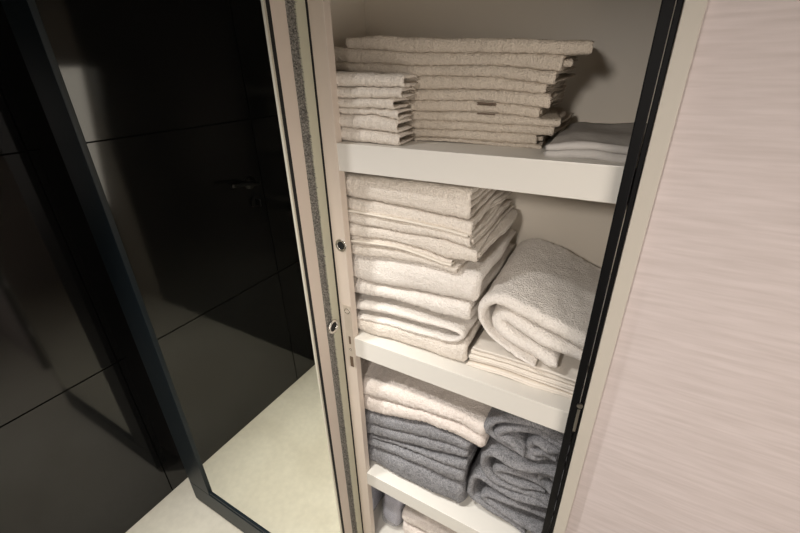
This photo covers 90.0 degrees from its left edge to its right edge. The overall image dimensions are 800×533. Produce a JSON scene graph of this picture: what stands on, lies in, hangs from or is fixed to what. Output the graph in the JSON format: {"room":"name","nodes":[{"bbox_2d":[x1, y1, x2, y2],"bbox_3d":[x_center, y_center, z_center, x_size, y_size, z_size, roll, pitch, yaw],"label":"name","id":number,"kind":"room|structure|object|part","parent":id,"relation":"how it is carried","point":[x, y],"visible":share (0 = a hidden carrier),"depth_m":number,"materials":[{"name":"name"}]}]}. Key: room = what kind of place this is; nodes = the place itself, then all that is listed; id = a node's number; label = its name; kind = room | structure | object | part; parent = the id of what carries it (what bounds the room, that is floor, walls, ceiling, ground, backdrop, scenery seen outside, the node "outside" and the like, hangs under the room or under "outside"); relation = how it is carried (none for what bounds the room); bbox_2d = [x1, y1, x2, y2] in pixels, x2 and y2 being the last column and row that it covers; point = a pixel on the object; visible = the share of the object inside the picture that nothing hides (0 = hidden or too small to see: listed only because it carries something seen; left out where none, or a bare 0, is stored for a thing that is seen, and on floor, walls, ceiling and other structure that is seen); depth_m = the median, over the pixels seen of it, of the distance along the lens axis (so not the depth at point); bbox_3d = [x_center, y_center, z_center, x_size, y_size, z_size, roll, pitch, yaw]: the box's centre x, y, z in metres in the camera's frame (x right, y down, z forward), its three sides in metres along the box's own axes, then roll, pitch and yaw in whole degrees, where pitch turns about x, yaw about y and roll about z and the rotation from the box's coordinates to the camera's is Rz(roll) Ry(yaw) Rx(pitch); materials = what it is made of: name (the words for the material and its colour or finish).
{"room":"bathroom","nodes":[
{"label":"bathroom","id":0,"kind":"room"},
{"bbox_2d":[0,1,187,532],"bbox_3d":[-1.113,-0.134,0.964,0.101,2.530,1.515,13,30,27],"label":"door frame","id":1,"kind":"structure","parent":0,"point":[16,84],"depth_m":1.18,"materials":[{"name":"black metal"}]},
{"bbox_2d":[0,87,172,532],"bbox_3d":[-1.111,0.143,0.917,0.058,2.068,0.690,13,30,27],"label":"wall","id":2,"kind":"structure","parent":1,"relation":"in","point":[79,454],"depth_m":1.21,"materials":[{"name":"black tile"}]},
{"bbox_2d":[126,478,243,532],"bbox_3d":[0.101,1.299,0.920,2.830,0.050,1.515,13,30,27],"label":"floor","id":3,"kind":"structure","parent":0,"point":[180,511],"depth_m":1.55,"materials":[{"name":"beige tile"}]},
{"bbox_2d":[305,0,683,532],"bbox_3d":[0.205,0.098,0.838,0.845,2.168,0.358,13,30,27],"label":"linen cabinet","id":4,"kind":"object","parent":3,"relation":"on","point":[584,207],"visible":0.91,"depth_m":0.72,"materials":[{"name":"beige paint"}]},
{"bbox_2d":[0,0,357,532],"bbox_3d":[-0.493,0.048,0.971,0.783,2.126,0.076,12,30,25],"label":"mirror door","id":5,"kind":"structure","parent":4,"relation":"attached to","point":[180,129],"depth_m":0.85,"materials":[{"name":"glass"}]},
{"bbox_3d":[-0.486,0.959,1.414,0.764,0.100,0.011,13,30,27],"label":"rail","id":6,"kind":"part","parent":5,"relation":"part of","materials":[{"name":"black"}]},
{"bbox_3d":[-0.139,0.125,0.832,0.006,0.031,0.031,13,30,27],"label":"ring pull","id":7,"kind":"part","parent":5,"relation":"part of","materials":[{"name":"silver metal"}]},
{"bbox_2d":[331,322,335,330],"bbox_3d":[-0.140,0.125,0.832,0.003,0.023,0.023,13,30,27],"label":"lock","id":8,"kind":"object","parent":5,"relation":"on","point":[333,324],"depth_m":0.83,"materials":[{"name":"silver metal"}]},
{"bbox_2d":[293,0,362,532],"bbox_3d":[-0.188,0.102,0.870,0.125,2.150,0.022,13,30,27],"label":"trim","id":9,"kind":"structure","parent":4,"relation":"attached to","point":[302,26],"depth_m":0.74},
{"bbox_2d":[335,239,346,251],"bbox_3d":[-0.113,-0.040,0.764,0.026,0.026,0.003,13,30,27],"label":"screw","id":10,"kind":"object","parent":4,"relation":"attached to","point":[340,244],"depth_m":0.76,"materials":[{"name":"silver metal"}]},
{"bbox_3d":[-0.147,0.017,1.037,0.020,2.150,0.336,13,30,27],"label":"panel","id":11,"kind":"part","parent":4,"relation":"part of","materials":[{"name":"beige paint"}]},
{"bbox_3d":[-0.108,0.152,0.860,0.019,0.159,0.002,13,30,27],"label":"strike plate","id":12,"kind":"part","parent":4,"relation":"part of","materials":[{"name":"metal"}]},
{"bbox_2d":[341,127,413,145],"bbox_3d":[-0.064,-0.230,0.690,0.176,0.029,0.059,13,30,27],"label":"towel","id":13,"kind":"object","parent":4,"relation":"on","point":[347,133],"visible":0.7,"depth_m":0.66,"materials":[{"name":"white fabric"}]},
{"bbox_2d":[339,113,412,132],"bbox_3d":[-0.067,-0.248,0.680,0.175,0.028,0.056,13,30,27],"label":"towel","id":14,"kind":"object","parent":13,"relation":"on","point":[369,121],"visible":0.66,"depth_m":0.65,"materials":[{"name":"beige fabric"}]},
{"bbox_2d":[339,107,412,119],"bbox_3d":[-0.065,-0.264,0.677,0.173,0.019,0.061,13,30,27],"label":"towel","id":15,"kind":"object","parent":14,"relation":"on","point":[400,113],"visible":0.66,"depth_m":0.64,"materials":[{"name":"beige fabric"}]},
{"bbox_2d":[338,97,409,109],"bbox_3d":[-0.070,-0.276,0.668,0.168,0.019,0.060,13,30,27],"label":"towel","id":16,"kind":"object","parent":15,"relation":"on","point":[387,103],"visible":0.74,"depth_m":0.63,"materials":[{"name":"beige fabric"}]},
{"bbox_2d":[337,86,415,97],"bbox_3d":[-0.065,-0.287,0.657,0.183,0.019,0.056,13,30,27],"label":"towel","id":17,"kind":"object","parent":16,"relation":"on","point":[342,92],"visible":0.8,"depth_m":0.62,"materials":[{"name":"beige fabric"}]},
{"bbox_2d":[336,71,417,87],"bbox_3d":[-0.061,-0.305,0.649,0.184,0.026,0.058,13,30,27],"label":"towel","id":18,"kind":"object","parent":17,"relation":"on","point":[344,79],"visible":0.81,"depth_m":0.62,"materials":[{"name":"beige fabric"}]},
{"bbox_2d":[373,494,403,532],"bbox_3d":[0.224,0.823,1.200,0.805,0.045,0.316,13,30,27],"label":"shelf","id":19,"kind":"object","parent":4,"relation":"attached to","point":[382,525],"depth_m":1.23,"materials":[{"name":"white paint"}]},
{"bbox_2d":[383,494,405,524],"bbox_3d":[0.011,0.688,1.242,0.093,0.176,0.190,15,31,29],"label":"packet","id":20,"kind":"object","parent":4,"relation":"on","point":[392,508],"visible":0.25,"depth_m":1.17,"materials":[{"name":"plastic"}]},
{"bbox_2d":[402,520,425,532],"bbox_3d":[0.227,0.769,1.171,0.396,0.089,0.228,13,30,27],"label":"bath towel","id":21,"kind":"object","parent":4,"relation":"on","point":[407,528],"visible":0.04,"depth_m":1.15,"materials":[{"name":"beige fabric"}]},
{"bbox_2d":[402,505,456,532],"bbox_3d":[0.226,0.704,1.136,0.394,0.076,0.227,13,30,27],"label":"bath towel","id":22,"kind":"object","parent":21,"relation":"on","point":[410,515],"visible":0.17,"depth_m":1.10,"materials":[{"name":"beige fabric"}]},
{"bbox_2d":[357,318,483,361],"bbox_3d":[0.031,0.085,0.932,0.358,0.058,0.266,13,30,27],"label":"bath towel","id":23,"kind":"object","parent":4,"relation":"on","point":[460,351],"visible":0.16,"depth_m":0.80,"materials":[{"name":"beige fabric"}]},
{"bbox_2d":[355,292,477,341],"bbox_3d":[0.033,0.058,0.915,0.342,0.059,0.255,13,30,27],"label":"bath towel","id":24,"kind":"object","parent":23,"relation":"on","point":[408,317],"visible":0.29,"depth_m":0.80,"materials":[{"name":"white fabric"}]},
{"bbox_2d":[353,255,509,319],"bbox_3d":[0.036,0.007,0.894,0.371,0.055,0.269,13,30,27],"label":"bath towel","id":25,"kind":"object","parent":24,"relation":"on","point":[447,305],"visible":0.26,"depth_m":0.76,"materials":[{"name":"white fabric"}]},
{"bbox_2d":[352,229,515,301],"bbox_3d":[0.040,-0.039,0.873,0.371,0.083,0.272,13,30,27],"label":"bath towel","id":26,"kind":"object","parent":25,"relation":"on","point":[471,281],"visible":0.44,"depth_m":0.74,"materials":[{"name":"white fabric"}]},
{"bbox_2d":[350,235,468,272],"bbox_3d":[0.021,-0.081,0.858,0.335,0.052,0.274,13,30,27],"label":"bath towel","id":27,"kind":"object","parent":26,"relation":"on","point":[364,246],"visible":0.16,"depth_m":0.73,"materials":[{"name":"beige fabric"}]},
{"bbox_2d":[349,204,517,261],"bbox_3d":[0.037,-0.106,0.838,0.382,0.040,0.281,13,30,27],"label":"bath towel","id":28,"kind":"object","parent":27,"relation":"on","point":[445,248],"visible":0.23,"depth_m":0.71,"materials":[{"name":"white fabric"}]},
{"bbox_2d":[347,190,511,246],"bbox_3d":[0.026,-0.139,0.821,0.355,0.058,0.268,13,30,27],"label":"bath towel","id":29,"kind":"object","parent":28,"relation":"on","point":[466,232],"visible":0.44,"depth_m":0.70,"materials":[{"name":"beige fabric"}]},
{"bbox_2d":[345,172,495,218],"bbox_3d":[0.022,-0.182,0.803,0.346,0.060,0.259,13,30,27],"label":"bath towel","id":30,"kind":"object","parent":29,"relation":"on","point":[460,201],"visible":0.37,"depth_m":0.67,"materials":[{"name":"white fabric"}]},
{"bbox_2d":[368,444,480,502],"bbox_3d":[0.050,0.459,1.110,0.372,0.090,0.260,13,30,27],"label":"hand towel","id":31,"kind":"object","parent":4,"relation":"on","point":[421,475],"visible":0.16,"depth_m":0.98,"materials":[{"name":"grey fabric"}]},
{"bbox_2d":[367,435,478,481],"bbox_3d":[0.046,0.405,1.085,0.369,0.076,0.266,13,30,27],"label":"hand towel","id":32,"kind":"object","parent":31,"relation":"on","point":[454,473],"visible":0.18,"depth_m":0.95,"materials":[{"name":"grey fabric"}]},
{"bbox_2d":[367,433,477,469],"bbox_3d":[0.053,0.381,1.072,0.372,0.091,0.266,13,30,27],"label":"hand towel","id":33,"kind":"object","parent":32,"relation":"on","point":[460,462],"visible":0.19,"depth_m":0.92,"materials":[{"name":"grey fabric"}]},
{"bbox_2d":[365,409,473,456],"bbox_3d":[0.050,0.348,1.056,0.372,0.131,0.256,13,30,27],"label":"hand towel","id":34,"kind":"object","parent":33,"relation":"on","point":[421,433],"visible":0.22,"depth_m":0.93,"materials":[{"name":"grey fabric"}]},
{"bbox_2d":[360,357,491,446],"bbox_3d":[0.060,0.284,1.009,0.399,0.126,0.254,13,30,27],"label":"hand towel","id":35,"kind":"object","parent":34,"relation":"on","point":[386,391],"visible":0.43,"depth_m":0.89,"materials":[{"name":"beige fabric"}]},
{"bbox_2d":[367,459,551,532],"bbox_3d":[0.217,0.553,1.065,0.805,0.046,0.316,13,30,27],"label":"shelf","id":36,"kind":"object","parent":4,"relation":"attached to","point":[467,516],"depth_m":0.97,"materials":[{"name":"white paint"}]},
{"bbox_2d":[354,328,581,436],"bbox_3d":[0.207,0.165,0.872,0.805,0.048,0.316,13,30,27],"label":"shelf","id":37,"kind":"object","parent":4,"relation":"attached to","point":[542,407],"depth_m":0.75,"materials":[{"name":"white paint"}]},
{"bbox_2d":[404,131,557,148],"bbox_3d":[0.088,-0.254,0.750,0.388,0.014,0.205,13,30,27],"label":"folded towel","id":38,"kind":"object","parent":4,"relation":"on","point":[540,144],"visible":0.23,"depth_m":0.63,"materials":[{"name":"white fabric"}]},
{"bbox_2d":[407,128,546,143],"bbox_3d":[0.088,-0.265,0.746,0.385,0.023,0.205,13,30,27],"label":"folded towel","id":39,"kind":"object","parent":38,"relation":"on","point":[523,138],"visible":0.23,"depth_m":0.63,"materials":[{"name":"beige fabric"}]},
{"bbox_2d":[404,112,573,135],"bbox_3d":[0.096,-0.276,0.738,0.403,0.024,0.202,13,30,27],"label":"folded towel","id":40,"kind":"object","parent":39,"relation":"on","point":[427,124],"visible":0.23,"depth_m":0.62,"materials":[{"name":"beige fabric"}]},
{"bbox_2d":[405,106,565,126],"bbox_3d":[0.095,-0.288,0.729,0.417,0.026,0.205,13,30,27],"label":"folded towel","id":41,"kind":"object","parent":40,"relation":"on","point":[553,117],"visible":0.35,"depth_m":0.61,"materials":[{"name":"beige fabric"}]},
{"bbox_2d":[393,99,562,117],"bbox_3d":[0.083,-0.303,0.727,0.381,0.032,0.206,13,30,27],"label":"folded towel","id":42,"kind":"object","parent":41,"relation":"on","point":[416,105],"visible":0.45,"depth_m":0.62,"materials":[{"name":"beige fabric"}]},
{"bbox_2d":[402,85,565,107],"bbox_3d":[0.088,-0.315,0.716,0.390,0.036,0.203,13,30,27],"label":"folded towel","id":43,"kind":"object","parent":42,"relation":"on","point":[540,100],"visible":0.49,"depth_m":0.60,"materials":[{"name":"beige fabric"}]},
{"bbox_2d":[345,71,565,92],"bbox_3d":[0.084,-0.336,0.713,0.395,0.037,0.204,13,30,27],"label":"folded towel","id":44,"kind":"object","parent":43,"relation":"on","point":[424,82],"visible":0.48,"depth_m":0.60,"materials":[{"name":"beige fabric"}]},
{"bbox_2d":[335,61,575,84],"bbox_3d":[0.085,-0.345,0.703,0.409,0.039,0.201,13,30,27],"label":"folded towel","id":45,"kind":"object","parent":44,"relation":"on","point":[551,77],"visible":0.84,"depth_m":0.60,"materials":[{"name":"beige fabric"}]},
{"bbox_2d":[334,46,577,71],"bbox_3d":[0.090,-0.363,0.695,0.428,0.046,0.199,13,30,27],"label":"folded towel","id":46,"kind":"object","parent":45,"relation":"on","point":[545,62],"visible":0.91,"depth_m":0.60,"materials":[{"name":"beige fabric"}]},
{"bbox_2d":[345,35,593,54],"bbox_3d":[0.124,-0.368,0.669,0.394,0.039,0.202,13,30,27],"label":"folded towel","id":47,"kind":"object","parent":46,"relation":"on","point":[378,42],"visible":0.93,"depth_m":0.58,"materials":[{"name":"beige fabric"}]},
{"bbox_2d":[337,127,642,205],"bbox_3d":[0.198,-0.197,0.691,0.805,0.047,0.316,13,30,27],"label":"shelf","id":48,"kind":"object","parent":4,"relation":"attached to","point":[506,168],"depth_m":0.57,"materials":[{"name":"white paint"}]},
{"bbox_2d":[467,446,557,532],"bbox_3d":[0.308,0.487,0.957,0.237,0.152,0.246,13,30,27],"label":"towel","id":49,"kind":"object","parent":4,"relation":"on","point":[524,512],"visible":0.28,"depth_m":0.89,"materials":[{"name":"grey fabric"}]},
{"bbox_2d":[480,436,565,505],"bbox_3d":[0.309,0.389,0.903,0.197,0.122,0.250,13,30,27],"label":"towel","id":50,"kind":"object","parent":49,"relation":"on","point":[500,464],"visible":0.23,"depth_m":0.82,"materials":[{"name":"grey fabric"}]},
{"bbox_2d":[484,407,571,460],"bbox_3d":[0.299,0.297,0.862,0.176,0.111,0.249,13,30,27],"label":"towel","id":51,"kind":"object","parent":50,"relation":"on","point":[534,441],"visible":0.23,"depth_m":0.78,"materials":[{"name":"grey fabric"}]},
{"bbox_3d":[0.289,0.038,0.972,0.805,2.150,0.020,13,30,27],"label":"panel","id":52,"kind":"part","parent":4,"relation":"part of","materials":[{"name":"beige paint"}]},
{"bbox_2d":[466,359,581,401],"bbox_3d":[0.290,0.162,0.808,0.239,0.012,0.244,13,30,27],"label":"cloth","id":53,"kind":"object","parent":4,"relation":"on","point":[490,368],"visible":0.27,"depth_m":0.73,"materials":[{"name":"beige fabric"}]},
{"bbox_2d":[469,358,581,396],"bbox_3d":[0.290,0.153,0.806,0.234,0.012,0.248,13,30,27],"label":"cloth","id":54,"kind":"object","parent":53,"relation":"on","point":[535,379],"visible":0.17,"depth_m":0.71,"materials":[{"name":"beige fabric"}]},
{"bbox_2d":[469,352,582,392],"bbox_3d":[0.290,0.146,0.801,0.234,0.012,0.240,13,30,27],"label":"cloth","id":55,"kind":"object","parent":54,"relation":"on","point":[471,355],"visible":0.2,"depth_m":0.72,"materials":[{"name":"beige fabric"}]},
{"bbox_2d":[471,341,583,388],"bbox_3d":[0.292,0.137,0.799,0.231,0.012,0.239,13,30,27],"label":"cloth","id":56,"kind":"object","parent":55,"relation":"on","point":[536,371],"visible":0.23,"depth_m":0.71,"materials":[{"name":"beige fabric"}]},
{"bbox_2d":[472,329,588,384],"bbox_3d":[0.292,0.130,0.794,0.228,0.012,0.241,13,30,27],"label":"cloth","id":57,"kind":"object","parent":56,"relation":"on","point":[567,368],"visible":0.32,"depth_m":0.71,"materials":[{"name":"beige fabric"}]},
{"bbox_2d":[478,238,610,367],"bbox_3d":[0.300,0.064,0.747,0.247,0.133,0.259,13,30,27],"label":"towel","id":58,"kind":"object","parent":57,"relation":"on","point":[539,305],"visible":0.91,"depth_m":0.69,"materials":[{"name":"white fabric"}]},
{"bbox_2d":[543,122,646,162],"bbox_3d":[0.332,-0.178,0.568,0.212,0.029,0.201,13,30,27],"label":"folded cloth","id":59,"kind":"object","parent":4,"relation":"on","point":[582,140],"visible":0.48,"depth_m":0.53,"materials":[{"name":"fabric"}]},
{"bbox_2d":[553,0,707,532],"bbox_3d":[0.303,0.201,0.624,0.019,2.170,0.036,13,30,27],"label":"trim","id":60,"kind":"structure","parent":4,"relation":"attached to","point":[693,11],"depth_m":0.48,"materials":[{"name":"beige wood"}]},
{"bbox_2d":[565,0,799,532],"bbox_3d":[0.840,0.163,0.268,1.220,2.530,0.020,13,30,27],"label":"wall","id":61,"kind":"structure","parent":0,"point":[696,428],"depth_m":0.50,"materials":[{"name":"beige wood"}]}
]}

